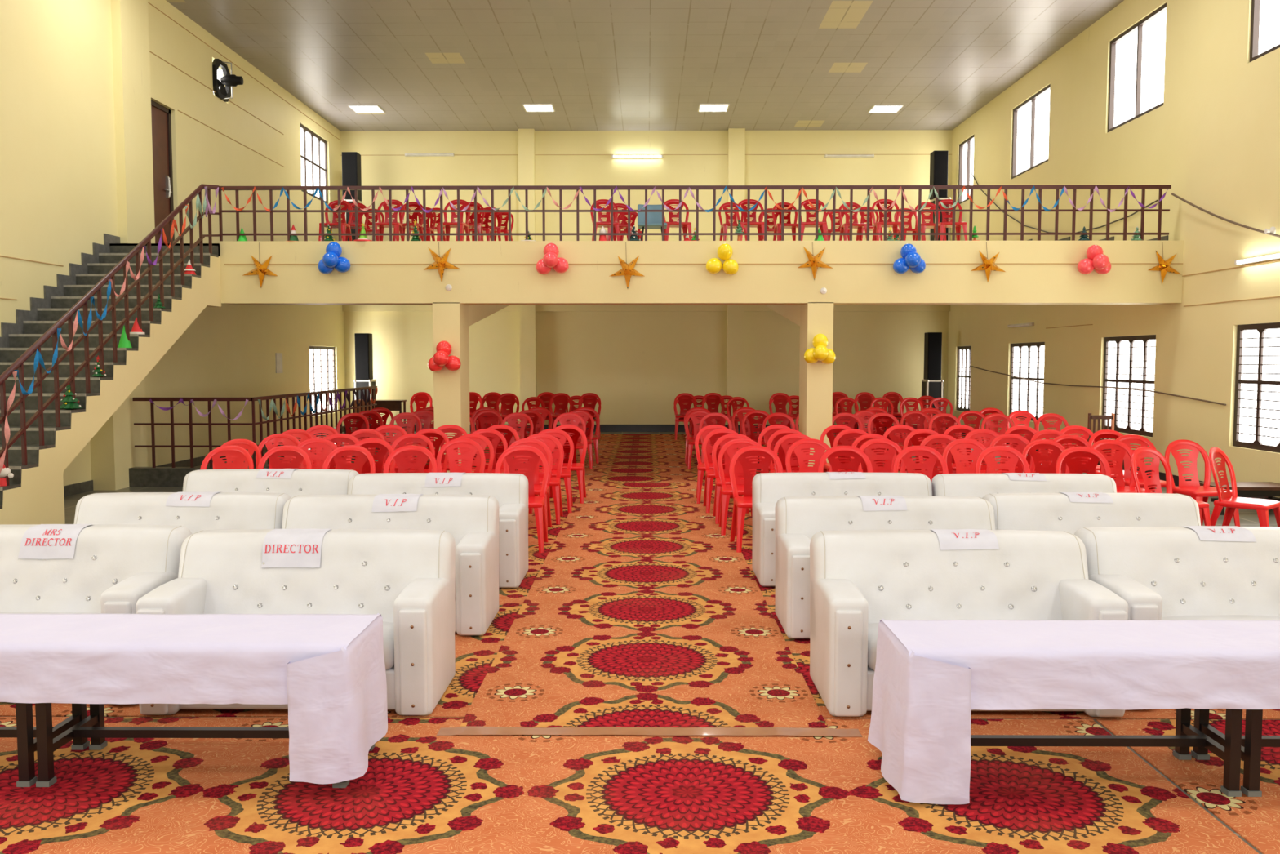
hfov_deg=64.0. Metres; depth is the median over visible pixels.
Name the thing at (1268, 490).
wooden desk
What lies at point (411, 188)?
paper streamer
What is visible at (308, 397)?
paper streamer
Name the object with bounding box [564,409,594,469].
plastic chair
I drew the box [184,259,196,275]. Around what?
ornament
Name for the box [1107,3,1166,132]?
window
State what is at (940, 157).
grille
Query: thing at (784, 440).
plastic chair
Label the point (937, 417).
plastic chair
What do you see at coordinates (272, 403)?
paper streamer
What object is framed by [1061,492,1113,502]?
paper sign
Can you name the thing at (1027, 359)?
window
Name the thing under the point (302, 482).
sofa
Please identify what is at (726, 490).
plastic chair
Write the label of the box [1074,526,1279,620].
sofa
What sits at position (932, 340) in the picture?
speaker
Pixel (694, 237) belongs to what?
tree ornament
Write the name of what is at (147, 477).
stone kerb
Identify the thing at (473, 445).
plastic chair
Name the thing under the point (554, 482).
plastic chair
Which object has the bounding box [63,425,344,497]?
baseboard
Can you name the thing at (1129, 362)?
window
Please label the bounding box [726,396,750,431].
plastic chair
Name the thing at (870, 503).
paper sign
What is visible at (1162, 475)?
baseboard
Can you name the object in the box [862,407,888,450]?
plastic chair
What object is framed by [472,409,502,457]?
plastic chair
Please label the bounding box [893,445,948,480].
plastic chair
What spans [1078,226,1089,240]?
tree ornament
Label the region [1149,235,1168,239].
trim
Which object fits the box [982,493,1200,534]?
sofa
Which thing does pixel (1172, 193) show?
cable
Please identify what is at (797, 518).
sofa
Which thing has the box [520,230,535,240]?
tree ornament
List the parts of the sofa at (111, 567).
backrest, arm panel, arm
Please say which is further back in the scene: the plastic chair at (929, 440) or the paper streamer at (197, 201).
the paper streamer at (197, 201)
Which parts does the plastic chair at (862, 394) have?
backrest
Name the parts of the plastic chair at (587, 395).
backrest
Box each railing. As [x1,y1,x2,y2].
[0,183,220,485]
[132,386,377,467]
[218,184,1171,240]
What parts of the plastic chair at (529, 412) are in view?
backrest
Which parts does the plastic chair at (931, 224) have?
leg, leg, seat, backrest, leg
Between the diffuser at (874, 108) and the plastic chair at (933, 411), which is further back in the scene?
the diffuser at (874, 108)
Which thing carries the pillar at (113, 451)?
attached to the wall at (58, 173)
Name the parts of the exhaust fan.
fan blade, fan frame, fan blade, motor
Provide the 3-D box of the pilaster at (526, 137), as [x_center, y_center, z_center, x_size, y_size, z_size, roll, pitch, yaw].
[-2.760,-3.560,25.132,0.390,7.350,0.220,0,4,0]
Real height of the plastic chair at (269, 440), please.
0.930 m
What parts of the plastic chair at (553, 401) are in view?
backrest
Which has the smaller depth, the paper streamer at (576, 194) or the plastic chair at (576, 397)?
the paper streamer at (576, 194)
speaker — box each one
[342,151,361,201]
[354,333,373,379]
[924,332,942,379]
[928,150,948,199]
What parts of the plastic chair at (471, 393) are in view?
backrest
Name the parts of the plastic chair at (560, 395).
seat, backrest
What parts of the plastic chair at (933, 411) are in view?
backrest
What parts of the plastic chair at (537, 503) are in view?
backrest, seat, leg, leg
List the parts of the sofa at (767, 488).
arm, arm panel, backrest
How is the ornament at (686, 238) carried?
on the beam at (1125, 283)
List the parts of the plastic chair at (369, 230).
seat, backrest, leg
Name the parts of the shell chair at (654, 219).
backrest, seat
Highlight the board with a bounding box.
[275,352,282,373]
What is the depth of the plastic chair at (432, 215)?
22.30 m
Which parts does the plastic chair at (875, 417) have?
backrest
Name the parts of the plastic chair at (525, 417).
backrest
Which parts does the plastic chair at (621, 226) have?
leg, backrest, seat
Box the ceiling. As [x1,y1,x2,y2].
[165,0,1124,130]
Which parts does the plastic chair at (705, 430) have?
leg, seat, backrest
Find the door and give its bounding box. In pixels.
[151,99,174,243]
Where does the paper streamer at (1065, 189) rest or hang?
hanging from the balcony railing at (1108, 187)
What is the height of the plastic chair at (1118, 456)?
0.930 m
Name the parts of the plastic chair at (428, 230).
seat, backrest, leg, leg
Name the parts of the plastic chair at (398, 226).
leg, seat, backrest, leg, leg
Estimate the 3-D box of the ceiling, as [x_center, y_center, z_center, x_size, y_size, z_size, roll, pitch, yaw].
[0.035,-6.349,9.809,15.530,0.200,31.000,0,4,0]
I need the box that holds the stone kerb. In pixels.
[128,442,377,487]
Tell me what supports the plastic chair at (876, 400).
on the floor
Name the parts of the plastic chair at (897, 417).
backrest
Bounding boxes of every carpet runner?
[460,482,828,728]
[575,434,705,483]
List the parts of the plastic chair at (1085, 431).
seat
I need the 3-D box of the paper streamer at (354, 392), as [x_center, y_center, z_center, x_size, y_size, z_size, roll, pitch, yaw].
[-5.282,-0.558,19.231,0.045,0.341,1.584,0,4,0]
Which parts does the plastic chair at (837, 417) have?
backrest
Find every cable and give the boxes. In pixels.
[969,365,1226,405]
[970,171,1158,232]
[1171,192,1279,237]
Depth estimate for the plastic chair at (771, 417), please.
15.95 m
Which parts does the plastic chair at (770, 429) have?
backrest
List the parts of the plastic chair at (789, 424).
backrest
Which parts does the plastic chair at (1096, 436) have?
seat, backrest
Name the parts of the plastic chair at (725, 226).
leg, leg, seat, backrest, leg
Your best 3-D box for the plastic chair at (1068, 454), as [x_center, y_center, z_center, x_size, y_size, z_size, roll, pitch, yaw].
[4.198,0.668,9.543,0.514,0.930,0.588,0,4,2]
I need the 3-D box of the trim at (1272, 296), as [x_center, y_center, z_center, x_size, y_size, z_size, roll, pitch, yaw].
[7.489,-1.338,9.031,0.008,0.012,10.300,0,4,0]
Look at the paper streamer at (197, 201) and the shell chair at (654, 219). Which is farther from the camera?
the shell chair at (654, 219)
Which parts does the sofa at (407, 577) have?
arm panel, arm, backrest, arm panel, arm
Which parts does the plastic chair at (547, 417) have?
backrest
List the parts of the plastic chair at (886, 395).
backrest, seat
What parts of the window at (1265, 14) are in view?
pane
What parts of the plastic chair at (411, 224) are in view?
leg, backrest, seat, leg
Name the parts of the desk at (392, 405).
panel, leg, leg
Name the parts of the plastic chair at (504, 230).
seat, backrest, leg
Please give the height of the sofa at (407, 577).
0.820 m
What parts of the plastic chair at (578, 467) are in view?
leg, seat, backrest, leg, leg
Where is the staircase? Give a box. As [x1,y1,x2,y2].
[0,233,221,524]
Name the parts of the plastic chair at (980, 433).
seat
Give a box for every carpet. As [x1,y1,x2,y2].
[0,434,603,717]
[0,716,1258,853]
[684,434,1279,719]
[1096,719,1279,853]
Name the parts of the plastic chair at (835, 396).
backrest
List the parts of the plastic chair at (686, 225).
leg, backrest, seat, leg, leg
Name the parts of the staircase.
stepped skirting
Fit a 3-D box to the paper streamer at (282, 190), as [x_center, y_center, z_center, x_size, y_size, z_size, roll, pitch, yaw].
[-4.702,-3.170,14.227,0.901,0.324,0.022,0,4,0]
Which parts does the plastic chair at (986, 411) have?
backrest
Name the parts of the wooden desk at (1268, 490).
leg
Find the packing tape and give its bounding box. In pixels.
[436,726,862,737]
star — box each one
[243,242,277,288]
[422,242,460,280]
[610,242,644,288]
[798,242,833,279]
[970,241,1005,281]
[1148,248,1181,284]
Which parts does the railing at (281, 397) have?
rail, handrail, rail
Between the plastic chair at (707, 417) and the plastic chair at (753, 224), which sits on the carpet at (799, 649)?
the plastic chair at (707, 417)
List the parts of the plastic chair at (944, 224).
leg, backrest, seat, leg, leg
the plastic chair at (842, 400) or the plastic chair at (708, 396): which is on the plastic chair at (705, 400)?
the plastic chair at (708, 396)
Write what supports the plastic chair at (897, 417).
on the floor
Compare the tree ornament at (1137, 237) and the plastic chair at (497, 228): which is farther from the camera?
the plastic chair at (497, 228)
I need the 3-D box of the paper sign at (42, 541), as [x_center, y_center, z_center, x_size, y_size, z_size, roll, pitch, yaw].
[-3.221,0.632,5.658,0.300,0.161,0.225,0,4,0]
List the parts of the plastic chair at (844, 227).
leg, leg, backrest, seat, leg, leg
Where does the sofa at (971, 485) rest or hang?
on the carpet at (799, 649)
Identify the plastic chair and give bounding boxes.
[200,444,253,469]
[212,439,262,469]
[255,433,301,469]
[257,444,311,469]
[273,429,315,469]
[290,438,337,469]
[299,425,341,469]
[316,433,359,471]
[318,200,352,240]
[322,444,375,473]
[336,413,369,460]
[341,202,368,240]
[343,410,382,469]
[343,428,385,473]
[346,438,395,473]
[358,208,384,240]
[364,407,394,460]
[368,424,408,472]
[374,199,404,240]
[382,412,422,472]
[383,444,437,472]
[388,433,435,472]
[393,201,423,240]
[406,391,432,431]
[406,395,432,433]
[407,409,434,462]
[408,207,436,240]
[408,428,448,472]
[417,407,434,428]
[418,207,445,240]
[428,424,467,471]
[435,438,485,472]
[436,199,471,240]
[448,433,494,472]
[456,201,484,240]
[466,208,494,240]
[469,391,482,430]
[469,395,480,430]
[469,416,474,469]
[470,407,499,459]
[471,428,507,473]
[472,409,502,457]
[480,207,502,240]
[481,391,502,414]
[483,396,502,420]
[485,424,519,473]
[493,212,513,240]
[494,392,519,427]
[494,445,549,552]
[495,397,519,435]
[497,412,533,473]
[503,438,552,533]
[512,409,543,469]
[520,396,545,436]
[524,407,552,435]
[524,433,564,524]
[528,428,573,513]
[535,391,555,416]
[535,395,556,431]
[548,392,572,435]
[548,397,572,435]
[549,424,587,503]
[552,412,586,475]
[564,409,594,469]
[565,395,586,431]
[569,407,599,463]
[577,392,600,435]
[577,396,600,439]
[590,199,619,240]
[606,203,631,240]
[617,212,643,240]
[664,199,692,240]
[673,392,697,435]
[673,397,697,439]
[684,407,712,463]
[684,409,715,469]
[688,395,708,435]
[694,424,733,503]
[698,412,732,462]
[702,392,724,425]
[702,428,748,513]
[703,396,724,426]
[711,433,758,524]
[716,395,738,433]
[717,438,764,535]
[718,202,746,240]
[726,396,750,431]
[728,445,782,552]
[731,407,760,460]
[736,199,764,240]
[742,409,771,444]
[757,424,799,473]
[758,208,781,240]
[762,412,795,472]
[766,428,809,472]
[768,392,793,419]
[768,396,793,429]
[772,202,798,240]
[773,433,817,472]
[785,395,799,419]
[785,438,832,472]
[795,413,799,431]
[800,199,826,240]
[817,445,872,472]
[819,424,859,472]
[825,208,849,240]
[831,412,862,457]
[832,391,849,417]
[832,395,849,425]
[832,428,875,471]
[835,397,858,435]
[838,202,866,240]
[849,433,896,472]
[850,409,884,463]
[853,395,875,431]
[854,391,875,429]
[855,206,882,240]
[857,438,906,472]
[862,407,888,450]
[866,413,906,472]
[870,397,896,434]
[871,199,901,240]
[881,391,904,423]
[881,395,905,431]
[883,424,922,471]
[893,208,925,240]
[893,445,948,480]
[899,397,924,438]
[900,410,932,460]
[903,428,946,473]
[914,202,946,240]
[916,395,942,429]
[916,407,953,462]
[918,433,964,478]
[928,397,957,435]
[928,413,967,469]
[933,199,967,240]
[941,424,982,473]
[942,438,989,473]
[956,410,995,464]
[963,428,1004,473]
[975,445,1030,473]
[979,407,1008,464]
[981,413,1014,464]
[989,433,1035,472]
[1004,425,1041,470]
[1006,410,1036,444]
[1021,439,1070,473]
[1029,429,1072,473]
[1035,413,1074,461]
[1048,434,1091,473]
[1055,446,1111,477]
[1059,425,1100,471]
[1087,439,1152,493]
[1088,429,1144,488]
[1110,434,1166,492]
[1131,446,1210,525]
[1164,439,1239,526]
[1208,447,1279,526]
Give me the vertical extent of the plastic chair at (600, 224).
0.930 m
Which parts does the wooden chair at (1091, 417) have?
leg, rail, leg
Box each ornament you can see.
[0,457,13,486]
[59,378,81,409]
[91,355,106,377]
[117,325,132,347]
[129,317,145,334]
[153,293,165,308]
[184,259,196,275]
[237,227,247,240]
[288,224,298,240]
[324,220,334,240]
[353,222,372,240]
[410,220,421,240]
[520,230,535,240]
[599,226,607,240]
[630,225,640,240]
[684,235,690,240]
[691,226,699,240]
[735,219,744,240]
[813,227,824,240]
[886,226,894,240]
[893,235,900,240]
[972,226,979,240]
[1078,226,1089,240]
[1130,226,1142,240]
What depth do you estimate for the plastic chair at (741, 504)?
9.75 m
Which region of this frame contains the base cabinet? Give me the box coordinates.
[354,399,374,430]
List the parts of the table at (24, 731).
leg, leg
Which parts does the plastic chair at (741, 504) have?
leg, leg, seat, backrest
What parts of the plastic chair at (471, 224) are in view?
backrest, seat, leg, leg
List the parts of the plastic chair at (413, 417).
backrest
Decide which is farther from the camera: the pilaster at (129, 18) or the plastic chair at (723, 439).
the pilaster at (129, 18)
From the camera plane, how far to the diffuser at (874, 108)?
22.79 m
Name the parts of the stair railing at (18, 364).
rail, handrail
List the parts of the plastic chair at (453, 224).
leg, leg, seat, backrest, leg, leg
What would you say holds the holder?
attached to the wall at (1214, 137)
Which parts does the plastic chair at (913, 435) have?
seat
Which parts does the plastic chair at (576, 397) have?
backrest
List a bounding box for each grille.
[342,152,356,198]
[933,151,947,196]
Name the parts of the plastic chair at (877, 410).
backrest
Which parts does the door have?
handle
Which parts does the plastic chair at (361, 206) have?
backrest, seat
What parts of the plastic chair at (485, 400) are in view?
backrest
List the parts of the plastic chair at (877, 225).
leg, leg, backrest, seat, leg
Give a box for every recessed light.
[347,104,385,112]
[522,103,555,111]
[697,103,729,111]
[867,104,904,112]
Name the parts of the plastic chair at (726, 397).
backrest, leg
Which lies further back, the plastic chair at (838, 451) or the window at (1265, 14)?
the window at (1265, 14)
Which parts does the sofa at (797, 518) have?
arm, arm panel, backrest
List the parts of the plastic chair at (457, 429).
seat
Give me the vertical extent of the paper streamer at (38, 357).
0.657 m
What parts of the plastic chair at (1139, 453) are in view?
backrest, seat, leg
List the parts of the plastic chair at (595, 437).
backrest, seat, leg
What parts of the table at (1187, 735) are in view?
leg, leg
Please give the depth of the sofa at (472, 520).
6.86 m
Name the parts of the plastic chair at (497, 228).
backrest, seat, leg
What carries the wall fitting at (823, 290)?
attached to the beam at (1125, 283)
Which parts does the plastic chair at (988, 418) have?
backrest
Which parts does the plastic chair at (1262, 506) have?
leg, backrest, leg, seat, leg, leg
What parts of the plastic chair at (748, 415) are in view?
seat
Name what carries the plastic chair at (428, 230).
on the floor
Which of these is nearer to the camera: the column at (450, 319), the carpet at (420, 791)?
the carpet at (420, 791)
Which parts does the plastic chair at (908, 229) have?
leg, backrest, seat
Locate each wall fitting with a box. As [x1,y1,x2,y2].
[445,284,452,290]
[820,287,826,293]
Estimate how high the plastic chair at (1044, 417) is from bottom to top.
0.930 m
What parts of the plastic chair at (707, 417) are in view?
leg, backrest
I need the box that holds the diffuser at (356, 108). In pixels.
[350,106,382,111]
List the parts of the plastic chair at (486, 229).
seat, backrest, leg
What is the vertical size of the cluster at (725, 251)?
0.428 m
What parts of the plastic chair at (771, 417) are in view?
backrest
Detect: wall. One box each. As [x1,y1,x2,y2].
[0,0,345,485]
[340,129,952,431]
[946,0,1279,497]
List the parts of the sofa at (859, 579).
arm, arm panel, backrest, arm, arm panel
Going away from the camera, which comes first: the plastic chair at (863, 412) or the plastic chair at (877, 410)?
the plastic chair at (863, 412)
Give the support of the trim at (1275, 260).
attached to the wall at (1214, 137)
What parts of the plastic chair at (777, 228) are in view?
leg, leg, backrest, seat, leg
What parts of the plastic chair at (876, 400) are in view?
backrest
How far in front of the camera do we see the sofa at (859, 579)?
5.35 m
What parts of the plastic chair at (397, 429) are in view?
seat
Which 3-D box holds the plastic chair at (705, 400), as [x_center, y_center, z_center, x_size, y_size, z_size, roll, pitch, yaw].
[1.651,-0.208,22.940,0.514,0.930,0.588,0,4,0]
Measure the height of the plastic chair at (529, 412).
0.930 m
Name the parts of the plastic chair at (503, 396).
backrest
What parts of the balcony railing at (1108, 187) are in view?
rail, rail, handrail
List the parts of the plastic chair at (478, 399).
backrest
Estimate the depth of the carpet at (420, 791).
4.11 m
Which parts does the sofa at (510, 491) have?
backrest, arm panel, arm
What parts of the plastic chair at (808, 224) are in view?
leg, backrest, seat, leg, leg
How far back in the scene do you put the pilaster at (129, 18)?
14.67 m
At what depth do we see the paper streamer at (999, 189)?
14.16 m
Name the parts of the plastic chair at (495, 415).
backrest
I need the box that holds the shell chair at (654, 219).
[637,204,666,240]
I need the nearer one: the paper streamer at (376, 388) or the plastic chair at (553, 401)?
the paper streamer at (376, 388)
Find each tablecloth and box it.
[0,613,387,784]
[867,617,1279,804]
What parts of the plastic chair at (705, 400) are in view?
backrest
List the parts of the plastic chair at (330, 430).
seat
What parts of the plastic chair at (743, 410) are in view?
backrest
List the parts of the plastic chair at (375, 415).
backrest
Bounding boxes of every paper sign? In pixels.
[17,524,92,559]
[165,491,221,506]
[256,468,297,478]
[261,528,330,567]
[372,493,422,511]
[424,472,463,487]
[826,471,865,479]
[857,495,906,511]
[929,528,999,550]
[1001,472,1046,480]
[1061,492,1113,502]
[1180,525,1256,542]
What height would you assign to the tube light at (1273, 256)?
0.060 m
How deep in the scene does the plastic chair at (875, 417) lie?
15.92 m
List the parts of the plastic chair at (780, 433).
seat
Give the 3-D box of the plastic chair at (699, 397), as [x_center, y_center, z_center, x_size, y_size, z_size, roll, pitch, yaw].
[1.371,-0.254,23.640,0.514,0.930,0.588,0,4,0]
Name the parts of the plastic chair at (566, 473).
leg, seat, backrest, leg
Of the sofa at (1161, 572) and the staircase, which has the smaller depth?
the sofa at (1161, 572)
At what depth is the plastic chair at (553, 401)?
22.97 m
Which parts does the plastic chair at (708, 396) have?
backrest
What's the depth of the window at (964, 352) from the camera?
24.23 m
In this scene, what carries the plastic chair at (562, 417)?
on the carpet at (474, 655)
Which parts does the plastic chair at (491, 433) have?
seat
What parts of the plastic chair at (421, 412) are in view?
backrest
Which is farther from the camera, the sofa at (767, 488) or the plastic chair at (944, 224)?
the plastic chair at (944, 224)
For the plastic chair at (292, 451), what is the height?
0.930 m
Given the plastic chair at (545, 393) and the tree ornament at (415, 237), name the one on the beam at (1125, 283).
the tree ornament at (415, 237)
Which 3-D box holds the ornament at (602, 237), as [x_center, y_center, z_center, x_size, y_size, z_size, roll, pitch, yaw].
[-0.518,-2.701,14.329,0.120,0.215,0.118,0,4,0]
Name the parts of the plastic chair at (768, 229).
seat, backrest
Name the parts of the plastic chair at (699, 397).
leg, backrest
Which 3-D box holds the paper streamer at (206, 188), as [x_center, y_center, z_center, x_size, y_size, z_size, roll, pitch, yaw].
[-5.864,-3.040,13.840,0.042,0.410,0.026,0,4,0]
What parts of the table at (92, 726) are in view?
leg, leg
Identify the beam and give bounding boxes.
[219,240,1183,304]
[342,304,950,311]
[467,304,510,326]
[764,304,800,325]
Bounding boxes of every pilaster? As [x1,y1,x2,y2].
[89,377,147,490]
[111,0,155,243]
[517,128,536,424]
[726,128,745,425]
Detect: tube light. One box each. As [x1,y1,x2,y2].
[404,153,453,156]
[611,155,662,158]
[824,154,874,157]
[1007,322,1034,327]
[1234,253,1279,264]
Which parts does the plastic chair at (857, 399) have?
backrest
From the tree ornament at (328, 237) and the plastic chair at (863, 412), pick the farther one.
the plastic chair at (863, 412)
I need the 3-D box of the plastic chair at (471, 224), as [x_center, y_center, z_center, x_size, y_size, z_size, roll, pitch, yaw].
[-3.334,-3.997,20.123,0.514,0.930,0.588,0,4,-1]
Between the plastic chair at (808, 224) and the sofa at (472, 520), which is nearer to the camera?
the sofa at (472, 520)
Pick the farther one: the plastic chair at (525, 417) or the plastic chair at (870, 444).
the plastic chair at (525, 417)
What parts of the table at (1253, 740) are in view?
leg, leg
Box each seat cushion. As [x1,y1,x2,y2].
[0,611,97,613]
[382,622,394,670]
[867,622,878,671]
[1161,614,1279,620]
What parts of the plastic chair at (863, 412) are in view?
backrest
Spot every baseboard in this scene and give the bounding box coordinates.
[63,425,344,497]
[376,424,947,431]
[957,432,1278,497]
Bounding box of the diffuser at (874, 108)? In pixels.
[870,106,901,111]
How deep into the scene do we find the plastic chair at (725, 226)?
20.36 m
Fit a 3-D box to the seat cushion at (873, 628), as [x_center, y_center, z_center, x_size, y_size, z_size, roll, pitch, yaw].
[1.651,1.098,5.261,1.066,0.192,0.550,0,4,0]
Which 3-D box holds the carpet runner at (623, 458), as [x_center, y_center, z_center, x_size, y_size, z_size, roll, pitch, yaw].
[0.054,0.483,19.430,1.880,0.006,9.684,0,4,0]
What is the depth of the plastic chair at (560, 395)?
22.95 m
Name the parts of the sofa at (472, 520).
backrest, arm panel, arm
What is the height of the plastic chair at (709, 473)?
0.930 m
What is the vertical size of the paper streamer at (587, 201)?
0.349 m
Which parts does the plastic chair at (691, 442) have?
leg, leg, seat, backrest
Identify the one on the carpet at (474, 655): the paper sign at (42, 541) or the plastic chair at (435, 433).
the plastic chair at (435, 433)
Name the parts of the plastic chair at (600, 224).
backrest, seat, leg, leg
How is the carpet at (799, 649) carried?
on the floor
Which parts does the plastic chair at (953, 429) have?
seat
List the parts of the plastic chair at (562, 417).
seat, backrest, leg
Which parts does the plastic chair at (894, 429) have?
seat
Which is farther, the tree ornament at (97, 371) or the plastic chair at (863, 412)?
the plastic chair at (863, 412)
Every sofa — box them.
[0,524,191,704]
[73,492,290,533]
[136,528,455,715]
[182,469,359,497]
[281,494,499,635]
[347,472,528,587]
[751,472,932,586]
[774,496,995,639]
[809,529,1128,716]
[931,473,1116,497]
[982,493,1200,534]
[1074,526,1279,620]
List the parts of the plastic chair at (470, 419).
backrest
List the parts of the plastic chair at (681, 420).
leg, seat, backrest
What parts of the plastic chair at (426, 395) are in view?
backrest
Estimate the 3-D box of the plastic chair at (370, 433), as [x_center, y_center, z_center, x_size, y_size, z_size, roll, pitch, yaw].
[-3.269,0.503,11.968,0.514,0.930,0.588,0,4,2]
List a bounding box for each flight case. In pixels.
[343,199,362,240]
[353,379,376,399]
[921,379,943,429]
[929,197,951,240]
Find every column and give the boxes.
[432,302,470,472]
[799,302,833,466]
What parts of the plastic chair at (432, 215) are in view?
backrest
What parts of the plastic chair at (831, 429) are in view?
seat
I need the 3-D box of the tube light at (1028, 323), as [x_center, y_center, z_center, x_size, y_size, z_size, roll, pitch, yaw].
[7.523,-2.014,20.246,0.095,0.060,1.200,0,4,0]
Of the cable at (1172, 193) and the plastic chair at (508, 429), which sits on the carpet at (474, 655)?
the plastic chair at (508, 429)
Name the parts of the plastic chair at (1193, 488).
backrest, leg, seat, leg, leg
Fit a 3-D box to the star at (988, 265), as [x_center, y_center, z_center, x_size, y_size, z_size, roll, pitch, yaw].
[4.827,-2.277,14.143,0.499,0.567,0.147,0,4,0]
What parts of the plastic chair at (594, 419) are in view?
backrest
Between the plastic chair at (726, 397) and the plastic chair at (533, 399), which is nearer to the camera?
the plastic chair at (533, 399)
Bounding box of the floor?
[63,431,1279,853]
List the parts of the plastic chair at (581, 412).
backrest, seat, leg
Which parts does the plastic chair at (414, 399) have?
backrest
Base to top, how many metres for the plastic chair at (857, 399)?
0.930 m
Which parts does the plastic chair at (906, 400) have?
backrest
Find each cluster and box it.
[317,241,350,273]
[427,340,461,371]
[535,243,568,274]
[706,243,738,275]
[804,333,835,364]
[893,243,925,273]
[1077,244,1111,274]
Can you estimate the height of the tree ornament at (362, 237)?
0.270 m
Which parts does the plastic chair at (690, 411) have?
leg, seat, backrest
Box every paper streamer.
[0,370,17,473]
[14,328,61,395]
[58,311,77,351]
[77,279,111,335]
[108,246,144,297]
[143,228,162,265]
[148,398,192,410]
[162,204,188,248]
[185,186,207,228]
[190,399,248,420]
[204,186,208,217]
[206,186,218,213]
[221,186,271,211]
[257,396,285,420]
[269,186,333,210]
[285,397,297,416]
[296,393,319,414]
[319,391,328,411]
[328,390,347,409]
[333,186,389,210]
[346,388,369,407]
[368,387,377,404]
[388,186,439,213]
[439,186,494,211]
[494,186,546,211]
[545,186,581,208]
[578,186,639,211]
[639,186,704,210]
[704,185,764,212]
[764,186,821,210]
[821,186,871,212]
[869,186,916,211]
[916,187,963,211]
[961,185,1008,208]
[1006,186,1064,211]
[1063,185,1128,212]
[1125,186,1168,208]
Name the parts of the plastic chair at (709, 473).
leg, leg, seat, backrest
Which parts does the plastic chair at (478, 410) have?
backrest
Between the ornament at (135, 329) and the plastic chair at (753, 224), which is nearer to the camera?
the ornament at (135, 329)
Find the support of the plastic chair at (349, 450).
on the carpet at (474, 655)
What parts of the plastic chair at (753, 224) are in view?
leg, backrest, seat, leg, leg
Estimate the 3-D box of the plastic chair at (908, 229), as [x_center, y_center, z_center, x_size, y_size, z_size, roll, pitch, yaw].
[5.519,-4.051,20.960,0.514,0.930,0.588,0,4,-7]
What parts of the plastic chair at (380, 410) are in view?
backrest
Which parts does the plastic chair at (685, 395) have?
seat, backrest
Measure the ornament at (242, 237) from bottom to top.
0.200 m
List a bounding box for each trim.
[0,255,63,266]
[147,1,339,139]
[149,50,283,134]
[177,110,284,167]
[224,262,1182,264]
[490,154,886,155]
[1047,324,1093,328]
[1057,236,1070,240]
[1097,236,1114,240]
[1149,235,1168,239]
[1182,260,1279,276]
[1183,296,1279,306]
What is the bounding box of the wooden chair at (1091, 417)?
[1086,413,1124,473]
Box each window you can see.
[300,123,328,204]
[309,345,335,415]
[956,346,971,411]
[958,134,973,204]
[1009,342,1044,422]
[1011,84,1050,178]
[1102,334,1155,436]
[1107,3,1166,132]
[1232,322,1279,453]
[1249,0,1279,62]
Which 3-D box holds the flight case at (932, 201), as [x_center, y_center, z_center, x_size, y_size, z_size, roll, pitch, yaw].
[7.106,-4.775,24.224,0.370,1.242,0.467,0,4,0]
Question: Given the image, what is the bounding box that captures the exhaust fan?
[212,58,243,102]
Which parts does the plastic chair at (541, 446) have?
backrest, seat, leg, leg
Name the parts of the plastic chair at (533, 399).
backrest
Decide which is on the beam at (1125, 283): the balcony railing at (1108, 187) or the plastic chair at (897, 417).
the balcony railing at (1108, 187)
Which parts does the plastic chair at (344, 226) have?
leg, seat, backrest, leg, leg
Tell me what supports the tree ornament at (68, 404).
on the staircase
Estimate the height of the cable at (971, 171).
2.162 m
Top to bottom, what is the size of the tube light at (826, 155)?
0.060 m
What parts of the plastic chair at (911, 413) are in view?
backrest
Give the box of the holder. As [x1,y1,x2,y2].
[1264,226,1275,233]
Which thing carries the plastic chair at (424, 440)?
on the carpet at (474, 655)
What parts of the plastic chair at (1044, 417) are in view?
backrest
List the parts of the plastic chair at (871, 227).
backrest, seat, leg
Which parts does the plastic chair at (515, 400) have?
backrest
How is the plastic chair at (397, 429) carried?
on the carpet at (474, 655)
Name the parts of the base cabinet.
panel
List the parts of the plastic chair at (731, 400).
backrest, seat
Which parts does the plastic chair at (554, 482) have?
backrest, seat, leg, leg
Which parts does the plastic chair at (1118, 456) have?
backrest, seat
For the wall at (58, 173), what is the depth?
16.32 m
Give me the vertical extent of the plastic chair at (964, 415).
0.930 m
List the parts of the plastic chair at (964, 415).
backrest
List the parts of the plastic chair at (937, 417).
backrest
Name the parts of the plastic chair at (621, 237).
backrest, seat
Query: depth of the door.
16.02 m
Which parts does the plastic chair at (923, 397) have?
backrest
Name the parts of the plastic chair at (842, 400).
backrest, seat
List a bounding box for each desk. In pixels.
[374,400,406,435]
[1199,481,1279,515]
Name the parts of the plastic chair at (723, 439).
leg, leg, seat, backrest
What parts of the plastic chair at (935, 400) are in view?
backrest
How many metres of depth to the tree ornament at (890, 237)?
14.29 m
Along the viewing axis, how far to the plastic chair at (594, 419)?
23.06 m
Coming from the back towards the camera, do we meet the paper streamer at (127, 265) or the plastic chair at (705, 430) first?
the plastic chair at (705, 430)
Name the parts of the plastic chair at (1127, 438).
backrest, seat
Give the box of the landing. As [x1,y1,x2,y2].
[109,243,219,256]
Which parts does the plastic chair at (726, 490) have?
leg, leg, seat, backrest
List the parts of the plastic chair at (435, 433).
seat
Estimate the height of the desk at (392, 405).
0.872 m
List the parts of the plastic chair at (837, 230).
leg, backrest, seat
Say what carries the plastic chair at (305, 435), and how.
on the floor
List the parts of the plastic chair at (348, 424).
backrest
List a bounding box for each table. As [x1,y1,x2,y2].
[0,702,89,786]
[35,702,375,787]
[970,707,1242,796]
[1191,708,1279,796]

